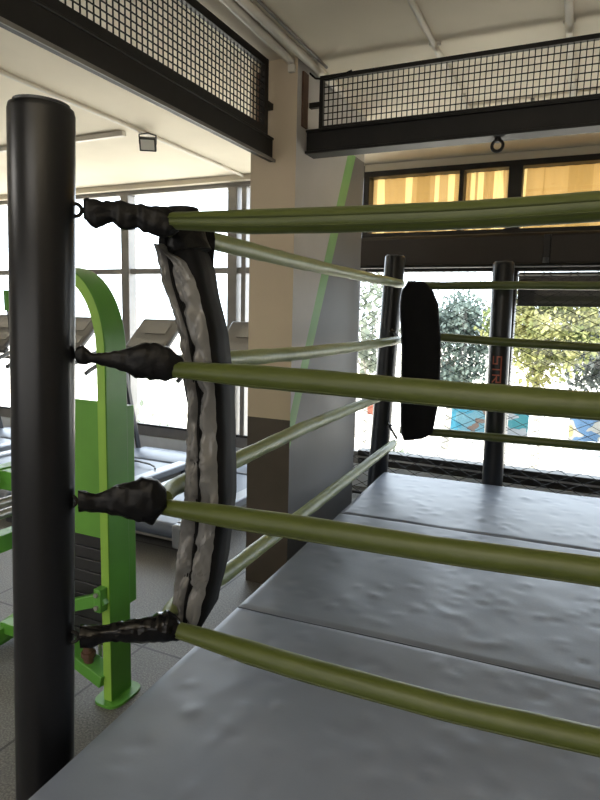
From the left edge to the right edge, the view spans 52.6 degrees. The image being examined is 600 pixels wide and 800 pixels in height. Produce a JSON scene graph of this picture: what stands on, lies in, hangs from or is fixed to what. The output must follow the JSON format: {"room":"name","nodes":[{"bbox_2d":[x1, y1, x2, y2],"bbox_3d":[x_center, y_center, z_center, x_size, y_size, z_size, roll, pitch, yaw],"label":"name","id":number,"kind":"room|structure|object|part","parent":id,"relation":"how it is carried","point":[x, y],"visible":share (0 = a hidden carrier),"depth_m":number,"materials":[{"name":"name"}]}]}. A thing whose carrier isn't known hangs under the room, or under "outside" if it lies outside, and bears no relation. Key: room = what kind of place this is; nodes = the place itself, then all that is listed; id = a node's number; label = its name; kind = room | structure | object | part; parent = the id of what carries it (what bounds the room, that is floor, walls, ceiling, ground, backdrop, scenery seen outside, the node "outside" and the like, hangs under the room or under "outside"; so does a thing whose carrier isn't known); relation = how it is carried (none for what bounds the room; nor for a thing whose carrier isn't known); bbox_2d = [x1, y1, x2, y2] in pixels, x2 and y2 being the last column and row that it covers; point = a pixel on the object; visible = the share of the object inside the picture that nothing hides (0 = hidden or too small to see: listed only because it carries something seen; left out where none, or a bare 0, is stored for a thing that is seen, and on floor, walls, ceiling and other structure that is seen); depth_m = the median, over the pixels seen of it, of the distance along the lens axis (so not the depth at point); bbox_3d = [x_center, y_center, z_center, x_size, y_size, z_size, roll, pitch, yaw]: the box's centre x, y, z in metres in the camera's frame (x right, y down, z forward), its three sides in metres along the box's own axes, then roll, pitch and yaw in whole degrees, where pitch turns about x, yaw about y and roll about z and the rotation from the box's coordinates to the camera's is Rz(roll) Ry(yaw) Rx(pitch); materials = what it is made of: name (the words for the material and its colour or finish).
{"room":"exercise studio","nodes":[
{"label":"exercise studio","id":0,"kind":"room"},
{"bbox_2d":[0,485,366,799],"bbox_3d":[-1.896,1.224,2.112,10.400,0.100,8.500,5,9,25],"label":"floor","id":1,"kind":"structure","parent":0,"point":[155,557],"depth_m":2.74,"materials":[{"name":"tile"}]},
{"bbox_2d":[0,314,10,451],"bbox_3d":[-3.183,-0.083,5.694,0.761,1.435,1.700,5,9,25],"label":"treadmill","id":2,"kind":"object","parent":1,"relation":"on","point":[5,433],"visible":0.38,"depth_m":5.98,"materials":[{"name":"plastic"}]},
{"bbox_3d":[-2.773,-0.414,5.727,0.048,0.179,0.461,5,9,25],"label":"handrail","id":3,"kind":"part","parent":2,"relation":"part of","materials":[{"name":"plastic"}]},
{"bbox_2d":[0,347,8,352],"bbox_3d":[-3.040,-0.499,5.934,0.500,0.062,0.063,5,9,25],"label":"tray","id":4,"kind":"object","parent":2,"relation":"on","point":[2,349],"depth_m":5.83,"materials":[{"name":"plastic"}]},
{"bbox_3d":[-2.971,0.490,5.494,0.108,0.062,1.290,5,9,25],"label":"rail","id":5,"kind":"part","parent":2,"relation":"part of","materials":[{"name":"silver metal"}]},
{"bbox_2d":[0,427,10,438],"bbox_3d":[-2.920,0.410,6.345,0.740,0.164,0.420,5,9,25],"label":"hood","id":6,"kind":"object","parent":2,"relation":"attached to","point":[5,433],"depth_m":6.26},
{"bbox_2d":[3,290,11,521],"bbox_3d":[-2.000,0.050,4.271,0.200,1.620,0.200,5,9,25],"label":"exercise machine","id":7,"kind":"object","parent":1,"relation":"on","point":[5,292],"visible":0.32,"depth_m":4.17,"materials":[{"name":"metal"}]},
{"bbox_2d":[6,94,75,799],"bbox_3d":[-0.646,0.305,1.501,0.245,1.957,0.203,5,9,25],"label":"post","id":8,"kind":"object","parent":1,"relation":"on","point":[40,130],"visible":0.98,"depth_m":1.41,"materials":[{"name":"black metal"}]},
{"bbox_2d":[73,476,166,524],"bbox_3d":[-0.474,0.254,1.524,0.276,0.121,0.074,0,8,-7],"label":"turnbuckle sleeve","id":9,"kind":"object","parent":8,"relation":"attached to","point":[144,499],"visible":0.98,"depth_m":1.50,"materials":[{"name":"black leather"}]},
{"bbox_2d":[161,499,599,586],"bbox_3d":[1.029,0.371,1.008,2.985,0.080,0.059,5,9,22],"label":"rope","id":10,"kind":"object","parent":9,"relation":"attached to","point":[582,569],"visible":0.99,"depth_m":1.31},
{"bbox_2d":[71,610,179,647],"bbox_3d":[-0.467,0.596,1.562,0.313,0.084,0.076,-1,8,-14],"label":"turnbuckle sleeve","id":11,"kind":"object","parent":8,"relation":"attached to","point":[161,627],"visible":1,"depth_m":1.55,"materials":[{"name":"black leather"}]},
{"bbox_2d":[175,622,599,757],"bbox_3d":[1.037,0.711,1.050,2.952,0.107,0.060,5,9,22],"label":"rope","id":12,"kind":"object","parent":11,"relation":"attached to","point":[533,727],"visible":1,"depth_m":1.35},
{"bbox_2d":[75,198,178,237],"bbox_3d":[-0.427,-0.427,1.428,0.280,0.081,0.048,0,8,-12],"label":"turnbuckle sleeve","id":13,"kind":"object","parent":8,"relation":"attached to","point":[154,220],"visible":0.94,"depth_m":1.42,"materials":[{"name":"black leather"}]},
{"bbox_2d":[74,342,183,380],"bbox_3d":[-0.443,-0.094,1.472,0.317,0.096,0.057,0,8,-12],"label":"turnbuckle sleeve","id":14,"kind":"object","parent":8,"relation":"attached to","point":[150,361],"visible":0.91,"depth_m":1.46,"materials":[{"name":"black leather"}]},
{"bbox_2d":[172,362,599,420],"bbox_3d":[1.056,0.045,0.956,2.946,0.069,0.061,5,9,22],"label":"rope","id":15,"kind":"object","parent":14,"relation":"attached to","point":[502,398],"visible":1,"depth_m":1.26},
{"bbox_2d":[0,317,95,463],"bbox_3d":[-2.341,-0.008,5.305,0.761,1.435,1.700,5,9,25],"label":"treadmill","id":16,"kind":"object","parent":1,"relation":"on","point":[84,330],"visible":0.09,"depth_m":5.58,"materials":[{"name":"plastic"}]},
{"bbox_3d":[-2.701,0.514,5.370,0.108,0.062,1.290,5,9,25],"label":"rail","id":17,"kind":"part","parent":16,"relation":"part of","materials":[{"name":"silver metal"}]},
{"bbox_2d":[0,267,139,709],"bbox_3d":[-0.954,0.303,2.514,0.792,1.657,0.474,5,9,25],"label":"machine","id":18,"kind":"object","parent":1,"relation":"on","point":[105,544],"visible":0.44,"depth_m":2.31,"materials":[{"name":"green metal"}]},
{"bbox_3d":[-1.249,0.976,2.749,0.050,0.133,0.458,5,9,25],"label":"rail","id":19,"kind":"part","parent":18,"relation":"part of","materials":[{"name":"green metal"}]},
{"bbox_3d":[-1.305,1.045,2.784,0.050,0.074,0.452,5,9,25],"label":"rail","id":20,"kind":"part","parent":18,"relation":"part of","materials":[{"name":"green metal"}]},
{"bbox_3d":[-0.890,0.255,2.354,0.393,0.530,0.012,5,9,25],"label":"shroud panel","id":21,"kind":"part","parent":18,"relation":"part of","materials":[{"name":"green metal"}]},
{"bbox_3d":[-0.794,0.546,2.384,0.016,1.020,0.015,5,9,25],"label":"guide rod","id":22,"kind":"part","parent":18,"relation":"part of","materials":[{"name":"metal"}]},
{"bbox_3d":[-0.891,0.319,2.368,0.470,1.646,0.111,5,9,25],"label":"arch frame","id":23,"kind":"part","parent":18,"relation":"part of","materials":[{"name":"green metal"}]},
{"bbox_3d":[-0.717,1.157,2.393,0.124,0.010,0.176,5,9,25],"label":"foot plate","id":24,"kind":"part","parent":18,"relation":"part of","materials":[{"name":"green metal"}]},
{"bbox_2d":[0,319,187,509],"bbox_3d":[-1.499,0.067,4.917,0.761,1.435,1.700,5,9,25],"label":"treadmill","id":25,"kind":"object","parent":1,"relation":"on","point":[169,464],"visible":0.23,"depth_m":5.28,"materials":[{"name":"plastic"}]},
{"bbox_3d":[-1.678,-0.316,5.222,0.048,0.179,0.461,5,9,25],"label":"handrail","id":26,"kind":"part","parent":25,"relation":"part of","materials":[{"name":"plastic"}]},
{"bbox_2d":[134,460,155,469],"bbox_3d":[-1.419,0.529,5.183,0.626,0.019,0.096,7,10,34],"label":"power cable","id":27,"kind":"object","parent":25,"relation":"on","point":[150,464],"visible":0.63,"depth_m":5.14,"materials":[{"name":"plastic"}]},
{"bbox_2d":[134,446,185,473],"bbox_3d":[-1.236,0.560,5.568,0.740,0.164,0.420,5,9,25],"label":"hood","id":28,"kind":"object","parent":25,"relation":"attached to","point":[158,455],"depth_m":5.46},
{"bbox_3d":[-1.287,0.640,4.717,0.108,0.062,1.290,5,9,25],"label":"rail","id":29,"kind":"part","parent":25,"relation":"part of","materials":[{"name":"silver metal"}]},
{"bbox_2d":[135,321,248,548],"bbox_3d":[-0.658,0.142,4.528,0.761,1.435,1.700,5,9,25],"label":"treadmill","id":30,"kind":"object","parent":1,"relation":"on","point":[164,527],"visible":0.06,"depth_m":4.31,"materials":[{"name":"grey plastic"}]},
{"bbox_3d":[-0.446,0.715,4.329,0.108,0.062,1.290,5,9,25],"label":"rail","id":31,"kind":"part","parent":30,"relation":"part of","materials":[{"name":"silver metal"}]},
{"bbox_2d":[237,464,246,474],"bbox_3d":[-0.395,0.635,5.180,0.740,0.164,0.420,5,9,25],"label":"hood","id":32,"kind":"object","parent":30,"relation":"attached to","point":[242,470],"depth_m":5.03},
{"bbox_2d":[367,254,404,487],"bbox_3d":[0.584,-0.048,4.325,0.240,1.930,0.198,5,9,25],"label":"post","id":33,"kind":"object","parent":1,"relation":"on","point":[394,265],"visible":0.63,"depth_m":4.22,"materials":[{"name":"black metal"}]},
{"bbox_2d":[385,422,397,438],"bbox_3d":[0.635,0.210,4.197,0.052,0.087,0.179,0,8,-12],"label":"turnbuckle","id":34,"kind":"object","parent":33,"relation":"attached to","point":[387,423],"visible":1,"depth_m":4.20,"materials":[{"name":"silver metal"}]},
{"bbox_2d":[389,329,397,335],"bbox_3d":[0.650,-0.438,4.107,0.052,0.087,0.179,0,8,-12],"label":"turnbuckle","id":35,"kind":"object","parent":33,"relation":"attached to","point":[391,330],"visible":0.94,"depth_m":4.14,"materials":[{"name":"black metal"}]},
{"bbox_2d":[352,262,599,495],"bbox_3d":[2.321,0.024,4.171,4.312,1.907,0.040,5,9,25],"label":"fence","id":36,"kind":"object","parent":1,"relation":"on","point":[534,265],"visible":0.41,"depth_m":4.51,"materials":[{"name":"black metal"}]},
{"bbox_3d":[2.340,-0.907,4.033,4.280,0.024,0.024,5,9,25],"label":"rail","id":37,"kind":"part","parent":36,"relation":"part of","materials":[{"name":"black metal"}]},
{"bbox_2d":[482,261,514,485],"bbox_3d":[1.321,0.036,4.035,0.194,1.876,0.194,5,9,25],"label":"post","id":38,"kind":"object","parent":1,"relation":"on","point":[501,299],"visible":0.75,"depth_m":3.95,"materials":[{"name":"black metal"}]},
{"bbox_3d":[1.370,1.065,2.114,3.250,0.370,3.676,5,9,25],"label":"platform","id":39,"kind":"object","parent":1,"relation":"on","visible":0},
{"bbox_2d":[28,607,599,799],"bbox_3d":[0.945,0.985,1.077,3.100,0.054,1.355,5,9,22],"label":"mat","id":40,"kind":"object","parent":39,"relation":"on","point":[214,726],"visible":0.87,"depth_m":1.56,"materials":[{"name":"grey plastic"}]},
{"bbox_2d":[238,513,599,689],"bbox_3d":[1.430,0.832,2.258,3.100,0.053,1.204,5,9,22],"label":"mat","id":41,"kind":"object","parent":39,"relation":"on","point":[546,628],"visible":0.7,"depth_m":2.31,"materials":[{"name":"grey plastic"}]},
{"bbox_2d":[340,472,599,551],"bbox_3d":[1.845,0.701,3.270,3.100,0.052,0.989,5,9,22],"label":"mat","id":42,"kind":"object","parent":39,"relation":"on","point":[555,519],"visible":1,"depth_m":3.49,"materials":[{"name":"grey plastic"}]},
{"bbox_2d":[153,205,236,626],"bbox_3d":[-0.274,0.066,1.651,0.198,1.142,0.182,5,9,25],"label":"pad","id":43,"kind":"object","parent":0,"point":[185,259],"visible":0.81,"depth_m":1.59,"materials":[{"name":"black leather"}]},
{"bbox_3d":[-0.328,0.114,1.619,0.129,1.034,0.056,5,9,25],"label":"edge panel","id":44,"kind":"part","parent":43,"relation":"part of","materials":[{"name":"grey leather"}]},
{"bbox_3d":[-0.293,0.117,1.601,0.166,1.034,0.058,5,9,25],"label":"edge panel","id":45,"kind":"part","parent":43,"relation":"part of","materials":[{"name":"grey leather"}]},
{"bbox_2d":[164,399,380,499],"bbox_3d":[0.128,0.091,2.824,0.080,0.068,2.709,5,9,21],"label":"rope","id":46,"kind":"object","parent":43,"relation":"attached to","point":[175,486],"visible":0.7,"depth_m":2.32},
{"bbox_2d":[161,440,396,614],"bbox_3d":[0.119,0.448,2.874,0.081,0.084,2.708,5,9,21],"label":"rope","id":47,"kind":"object","parent":43,"relation":"attached to","point":[264,543],"visible":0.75,"depth_m":2.61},
{"bbox_2d":[179,336,400,364],"bbox_3d":[0.136,-0.235,2.778,0.079,0.071,2.709,5,9,21],"label":"rope","id":48,"kind":"object","parent":43,"relation":"attached to","point":[286,354],"visible":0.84,"depth_m":2.44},
{"bbox_2d":[169,232,404,287],"bbox_3d":[0.144,-0.591,2.728,0.082,0.067,2.709,5,9,21],"label":"rope","id":49,"kind":"object","parent":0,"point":[227,244],"visible":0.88,"depth_m":2.27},
{"bbox_2d":[400,281,440,440],"bbox_3d":[0.764,-0.240,3.902,0.285,1.030,0.072,5,9,25],"label":"pad","id":50,"kind":"object","parent":49,"relation":"hanging from","point":[419,307],"visible":0.86,"depth_m":3.86,"materials":[{"name":"black leather"}]},
{"bbox_2d":[400,426,599,450],"bbox_3d":[2.028,0.299,3.540,2.921,0.072,0.055,5,9,22],"label":"rope","id":51,"kind":"object","parent":50,"relation":"attached to","point":[505,438],"visible":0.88,"depth_m":3.79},
{"bbox_2d":[407,281,599,289],"bbox_3d":[2.051,-0.652,3.407,2.922,0.085,0.052,5,9,22],"label":"rope","id":52,"kind":"object","parent":50,"relation":"attached to","point":[470,285],"visible":0.88,"depth_m":3.68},
{"bbox_2d":[440,333,599,351],"bbox_3d":[2.043,-0.296,3.457,2.921,0.099,0.055,5,9,22],"label":"rope","id":53,"kind":"object","parent":50,"relation":"attached to","point":[445,337],"visible":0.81,"depth_m":3.71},
{"bbox_2d":[0,0,599,194],"bbox_3d":[-1.763,-1.665,1.845,10.400,0.200,8.800,5,9,25],"label":"ceiling","id":54,"kind":"structure","parent":0,"point":[346,35],"depth_m":3.09,"materials":[{"name":"paint"}]},
{"bbox_2d":[0,146,6,152],"bbox_3d":[-2.301,-1.960,4.705,0.202,0.035,0.126,5,9,25],"label":"recessed light","id":55,"kind":"object","parent":54,"relation":"in","point":[4,148],"depth_m":4.74,"materials":[{"name":"white plastic"}]},
{"bbox_2d":[76,130,125,142],"bbox_3d":[-1.425,-1.882,4.300,0.529,0.035,0.131,5,9,25],"label":"recessed light","id":56,"kind":"object","parent":54,"relation":"in","point":[102,136],"depth_m":4.34,"materials":[{"name":"white plastic"}]},
{"bbox_2d":[0,69,243,176],"bbox_3d":[-1.505,-1.762,3.403,0.058,0.027,4.640,5,9,25],"label":"conduit pipe","id":57,"kind":"object","parent":54,"relation":"attached to","point":[3,73],"visible":1,"depth_m":3.87,"materials":[{"name":"white plastic"}]},
{"bbox_2d":[138,132,156,151],"bbox_3d":[-1.062,-1.806,4.239,0.126,0.132,0.081,0,8,-7],"label":"floodlight","id":58,"kind":"object","parent":57,"relation":"attached to","point":[149,144],"visible":1,"depth_m":4.22,"materials":[{"name":"plastic"}]},
{"bbox_2d":[0,174,250,200],"bbox_3d":[-2.107,-2.167,6.269,5.800,0.050,0.070,5,9,25],"label":"trim","id":59,"kind":"structure","parent":54,"relation":"attached to","point":[230,178],"depth_m":5.88,"materials":[{"name":"paint"}]},
{"bbox_2d":[219,0,294,63],"bbox_3d":[-0.503,-1.528,1.958,0.056,0.041,2.243,5,9,24],"label":"conduit pipe","id":60,"kind":"object","parent":54,"relation":"attached to","point":[233,6],"visible":0.95,"depth_m":2.62,"materials":[{"name":"white plastic"}]},
{"bbox_2d":[235,0,346,96],"bbox_3d":[-0.335,-1.552,2.158,0.050,0.041,2.750,5,9,24],"label":"conduit pipe","id":61,"kind":"object","parent":54,"relation":"attached to","point":[257,13],"visible":0.78,"depth_m":2.72,"materials":[{"name":"white plastic"}]},
{"bbox_2d":[256,0,327,68],"bbox_3d":[-0.372,-1.537,1.983,0.014,0.013,2.400,5,9,25],"label":"cable","id":62,"kind":"object","parent":54,"relation":"attached to","point":[260,2],"visible":1,"depth_m":2.68,"materials":[{"name":"grey plastic"}]},
{"bbox_2d":[407,0,469,108],"bbox_3d":[0.473,-1.583,2.468,0.050,0.027,2.800,5,9,24],"label":"conduit pipe","id":63,"kind":"object","parent":54,"relation":"attached to","point":[435,45],"visible":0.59,"depth_m":2.72,"materials":[{"name":"white plastic"}]},
{"bbox_2d":[365,145,599,171],"bbox_3d":[2.554,-1.758,4.212,4.380,0.065,0.140,5,9,25],"label":"trim","id":64,"kind":"structure","parent":54,"relation":"attached to","point":[586,149],"depth_m":4.65,"materials":[{"name":"paint"}]},
{"bbox_2d":[563,0,576,96],"bbox_3d":[0.985,-1.535,2.232,0.050,0.033,2.800,5,9,24],"label":"conduit pipe","id":65,"kind":"object","parent":54,"relation":"attached to","point":[569,21],"visible":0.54,"depth_m":2.59,"materials":[{"name":"white plastic"}]},
{"bbox_2d":[1,416,599,497],"bbox_3d":[-0.141,0.599,5.795,10.200,0.200,0.150,5,9,25],"label":"wall","id":66,"kind":"structure","parent":0,"point":[149,441],"depth_m":5.38,"materials":[{"name":"grey paint"}]},
{"bbox_2d":[0,166,365,462],"bbox_3d":[-2.089,-0.934,6.486,5.850,2.550,0.150,5,9,25],"label":"window","id":67,"kind":"structure","parent":66,"relation":"in","point":[237,270],"depth_m":5.96,"materials":[{"name":"grey metal"}]},
{"bbox_3d":[-2.210,0.205,6.623,5.700,0.020,0.030,5,9,25],"label":"sill","id":68,"kind":"part","parent":67,"relation":"part of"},
{"bbox_2d":[358,267,599,494],"bbox_3d":[2.523,-0.115,4.427,4.350,1.720,0.120,5,9,25],"label":"window","id":69,"kind":"structure","parent":66,"relation":"in","point":[470,470],"depth_m":4.84,"materials":[{"name":"metal"}]},
{"bbox_2d":[246,56,365,583],"bbox_3d":[0.055,-0.385,3.661,0.259,2.750,1.010,5,9,25],"label":"pillar","id":70,"kind":"structure","parent":0,"point":[289,307],"depth_m":3.31,"materials":[{"name":"beige paint"}]},
{"bbox_2d":[0,0,275,162],"bbox_3d":[-1.010,-1.032,1.264,0.063,0.120,4.050,5,9,25],"label":"beam","id":71,"kind":"structure","parent":70,"relation":"attached to","point":[36,22],"depth_m":2.08,"materials":[{"name":"black metal"}]},
{"bbox_2d":[39,0,272,133],"bbox_3d":[-0.986,-1.273,1.277,0.030,0.352,3.950,5,9,25],"label":"mesh panel","id":72,"kind":"object","parent":71,"relation":"on","point":[194,6],"visible":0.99,"depth_m":2.45,"materials":[{"name":"black metal"}]},
{"bbox_2d":[257,72,260,121],"bbox_3d":[-0.191,-1.495,3.065,0.052,0.300,0.012,5,9,25],"label":"wall bracket","id":73,"kind":"object","parent":70,"relation":"attached to","point":[260,72],"visible":0.02,"depth_m":3.06,"materials":[{"name":"black metal"}]},
{"bbox_2d":[288,63,295,72],"bbox_3d":[-0.040,-1.623,2.970,0.035,0.037,0.024,5,9,25],"label":"junction box","id":74,"kind":"object","parent":70,"relation":"attached to","point":[291,67],"visible":1,"depth_m":2.96,"materials":[{"name":"white plastic"}]},
{"bbox_2d":[301,71,308,128],"bbox_3d":[0.025,-1.508,3.057,0.010,0.260,0.060,5,9,25],"label":"wall bracket","id":75,"kind":"object","parent":70,"relation":"attached to","point":[305,77],"visible":1,"depth_m":3.05,"materials":[{"name":"black metal"}]},
{"bbox_2d":[309,69,351,80],"bbox_3d":[0.151,-1.631,3.044,0.235,0.055,0.018,5,9,25],"label":"cable","id":76,"kind":"object","parent":70,"relation":"attached to","point":[349,71],"visible":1,"depth_m":3.04,"materials":[{"name":"black plastic"}]},
{"bbox_2d":[305,96,599,158],"bbox_3d":[1.849,-1.167,2.322,3.981,0.119,0.110,5,9,25],"label":"beam","id":77,"kind":"structure","parent":70,"relation":"attached to","point":[579,115],"depth_m":2.80,"materials":[{"name":"black metal"}]},
{"bbox_2d":[309,33,599,127],"bbox_3d":[1.845,-1.357,2.300,3.961,0.262,0.025,5,9,25],"label":"mesh panel","id":78,"kind":"object","parent":77,"relation":"on","point":[320,105],"visible":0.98,"depth_m":2.81,"materials":[{"name":"black metal"}]},
{"bbox_2d":[490,137,504,152],"bbox_3d":[0.899,-1.160,2.766,0.063,0.066,0.028,5,9,25],"label":"ring","id":79,"kind":"object","parent":77,"relation":"hanging from","point":[497,139],"visible":1,"depth_m":2.76,"materials":[{"name":"black metal"}]},
{"bbox_2d":[168,191,599,233],"bbox_3d":[1.056,-0.325,0.906,2.963,0.093,0.064,5,9,22],"label":"rope","id":80,"kind":"object","parent":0,"point":[576,207],"visible":0.99,"depth_m":1.23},
{"label":"outside","id":81,"kind":"structure","parent":0,"visible":0},
{"bbox_2d":[517,272,599,306],"bbox_3d":[3.158,-0.777,4.298,3.100,0.269,0.024,5,9,25],"label":"awning","id":82,"kind":"object","parent":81,"point":[558,298],"visible":0.56,"depth_m":4.80,"materials":[{"name":"metal"}]},
{"bbox_3d":[3.161,-0.887,4.282,3.100,0.024,0.024,5,9,25],"label":"rail","id":83,"kind":"part","parent":82,"relation":"part of","materials":[{"name":"metal"}]},
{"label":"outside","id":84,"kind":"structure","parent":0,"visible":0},
{"bbox_2d":[0,335,599,467],"bbox_3d":[17.431,-2.695,61.181,160.000,0.001,114.700,5,9,25],"label":"ground","id":85,"kind":"structure","parent":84,"point":[175,416],"depth_m":28.97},
{"bbox_2d":[138,394,169,425],"bbox_3d":[-4.652,1.341,17.971,2.877,3.150,1.608,5,9,25],"label":"shrub","id":86,"kind":"object","parent":85,"relation":"on","point":[141,403],"visible":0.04,"depth_m":17.64,"materials":[{"name":"green plant"}]},
{"bbox_2d":[0,354,569,439],"bbox_3d":[5.237,0.306,29.358,75.000,2.300,0.300,5,9,25],"label":"wall","id":87,"kind":"structure","parent":85,"relation":"on","point":[170,392],"depth_m":35.28,"materials":[{"name":"white paint"}]},
{"bbox_2d":[367,405,372,414],"bbox_3d":[3.762,-0.020,29.811,1.100,1.550,0.055,5,9,25],"label":"mural panel","id":88,"kind":"object","parent":87,"relation":"attached to","point":[370,410],"visible":0.02,"depth_m":29.98,"materials":[{"name":"paint"}]},
{"bbox_2d":[450,408,484,431],"bbox_3d":[7.774,0.982,28.042,1.700,1.350,0.055,5,9,25],"label":"mural panel","id":89,"kind":"object","parent":87,"relation":"attached to","point":[474,414],"visible":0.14,"depth_m":28.02,"materials":[{"name":"blue paint"}]},
{"bbox_2d":[507,413,528,435],"bbox_3d":[9.494,1.085,27.241,1.400,1.350,0.055,5,9,25],"label":"mural panel","id":90,"kind":"object","parent":87,"relation":"attached to","point":[521,430],"visible":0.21,"depth_m":27.10,"materials":[{"name":"teal paint"}]},
{"bbox_2d":[568,419,599,441],"bbox_3d":[12.505,1.304,25.845,1.950,1.250,0.055,5,9,25],"label":"mural panel","id":91,"kind":"object","parent":87,"relation":"attached to","point":[587,430],"visible":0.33,"depth_m":25.98,"materials":[{"name":"blue paint"}]},
{"bbox_2d":[358,273,400,448],"bbox_3d":[2.221,-1.147,21.732,2.373,7.169,2.320,-1,8,-14],"label":"tree","id":92,"kind":"object","parent":85,"relation":"on","point":[366,362],"visible":0.43,"depth_m":21.33,"materials":[{"name":"green plant"}]},
{"bbox_3d":[2.255,-2.550,21.535,2.373,4.335,2.320,-1,8,-14],"label":"crown","id":93,"kind":"part","parent":92,"relation":"part of","materials":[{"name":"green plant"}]},
{"bbox_2d":[393,447,409,452],"bbox_3d":[3.314,2.182,20.984,1.694,1.106,0.922,5,9,25],"label":"shrub","id":94,"kind":"object","parent":85,"relation":"on","point":[402,449],"visible":0.02,"depth_m":20.93,"materials":[{"name":"green plant"}]},
{"bbox_2d":[438,290,489,448],"bbox_3d":[6.349,-1.353,24.797,4.301,6.927,4.676,3,8,14],"label":"tree","id":95,"kind":"object","parent":85,"relation":"on","point":[468,315],"visible":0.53,"depth_m":24.00,"materials":[{"name":"green plant"}]},
{"bbox_3d":[6.380,-2.281,24.728,4.390,5.069,4.895,5,9,25],"label":"crown","id":96,"kind":"part","parent":95,"relation":"part of","materials":[{"name":"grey plant"}]},
{"bbox_2d":[474,292,599,468],"bbox_3d":[6.459,-0.009,16.377,3.036,6.602,3.419,-4,10,-36],"label":"tree","id":97,"kind":"object","parent":85,"relation":"on","point":[543,317],"visible":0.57,"depth_m":15.71,"materials":[{"name":"green plant"}]},
{"bbox_3d":[6.498,-1.631,16.149,3.036,3.325,3.419,-4,10,-36],"label":"crown","id":98,"kind":"part","parent":97,"relation":"part of","materials":[{"name":"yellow plant"}]},
{"bbox_2d":[539,441,599,475],"bbox_3d":[9.937,2.215,19.618,4.232,1.450,1.670,5,9,25],"label":"parked car","id":99,"kind":"object","parent":85,"relation":"on","point":[585,455],"visible":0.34,"depth_m":19.34,"materials":[{"name":"white paint"}]},
{"bbox_2d":[555,307,599,441],"bbox_3d":[11.250,-0.914,22.675,3.750,6.883,3.874,2,8,1],"label":"tree","id":100,"kind":"object","parent":85,"relation":"on","point":[593,368],"visible":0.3,"depth_m":22.38,"materials":[{"name":"green plant"}]},
{"bbox_3d":[11.278,-2.064,22.514,3.750,4.559,3.873,2,8,1],"label":"crown","id":101,"kind":"part","parent":100,"relation":"part of","materials":[{"name":"green plant"}]},
{"bbox_3d":[2.777,0.233,-0.282,0.100,2.750,8.200,5,9,25],"label":"wall","id":102,"kind":"structure","parent":0,"visible":0},
{"bbox_2d":[360,230,599,268],"bbox_3d":[2.507,-1.067,4.268,4.400,0.250,0.240,5,9,25],"label":"beam","id":103,"kind":"structure","parent":102,"relation":"attached to","point":[566,246],"depth_m":4.64,"materials":[{"name":"black metal"}]},
{"bbox_2d":[362,153,599,237],"bbox_3d":[2.538,-1.461,4.236,4.380,0.540,0.140,5,9,25],"label":"window","id":104,"kind":"structure","parent":102,"relation":"in","point":[574,173],"depth_m":4.73,"materials":[{"name":"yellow glass"}]},
{"bbox_2d":[542,234,551,266],"bbox_3d":[1.801,-1.095,4.434,0.050,0.235,0.053,5,9,25],"label":"bracket","id":105,"kind":"object","parent":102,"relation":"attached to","point":[547,237],"visible":1,"depth_m":4.43,"materials":[{"name":"plastic"}]}
]}

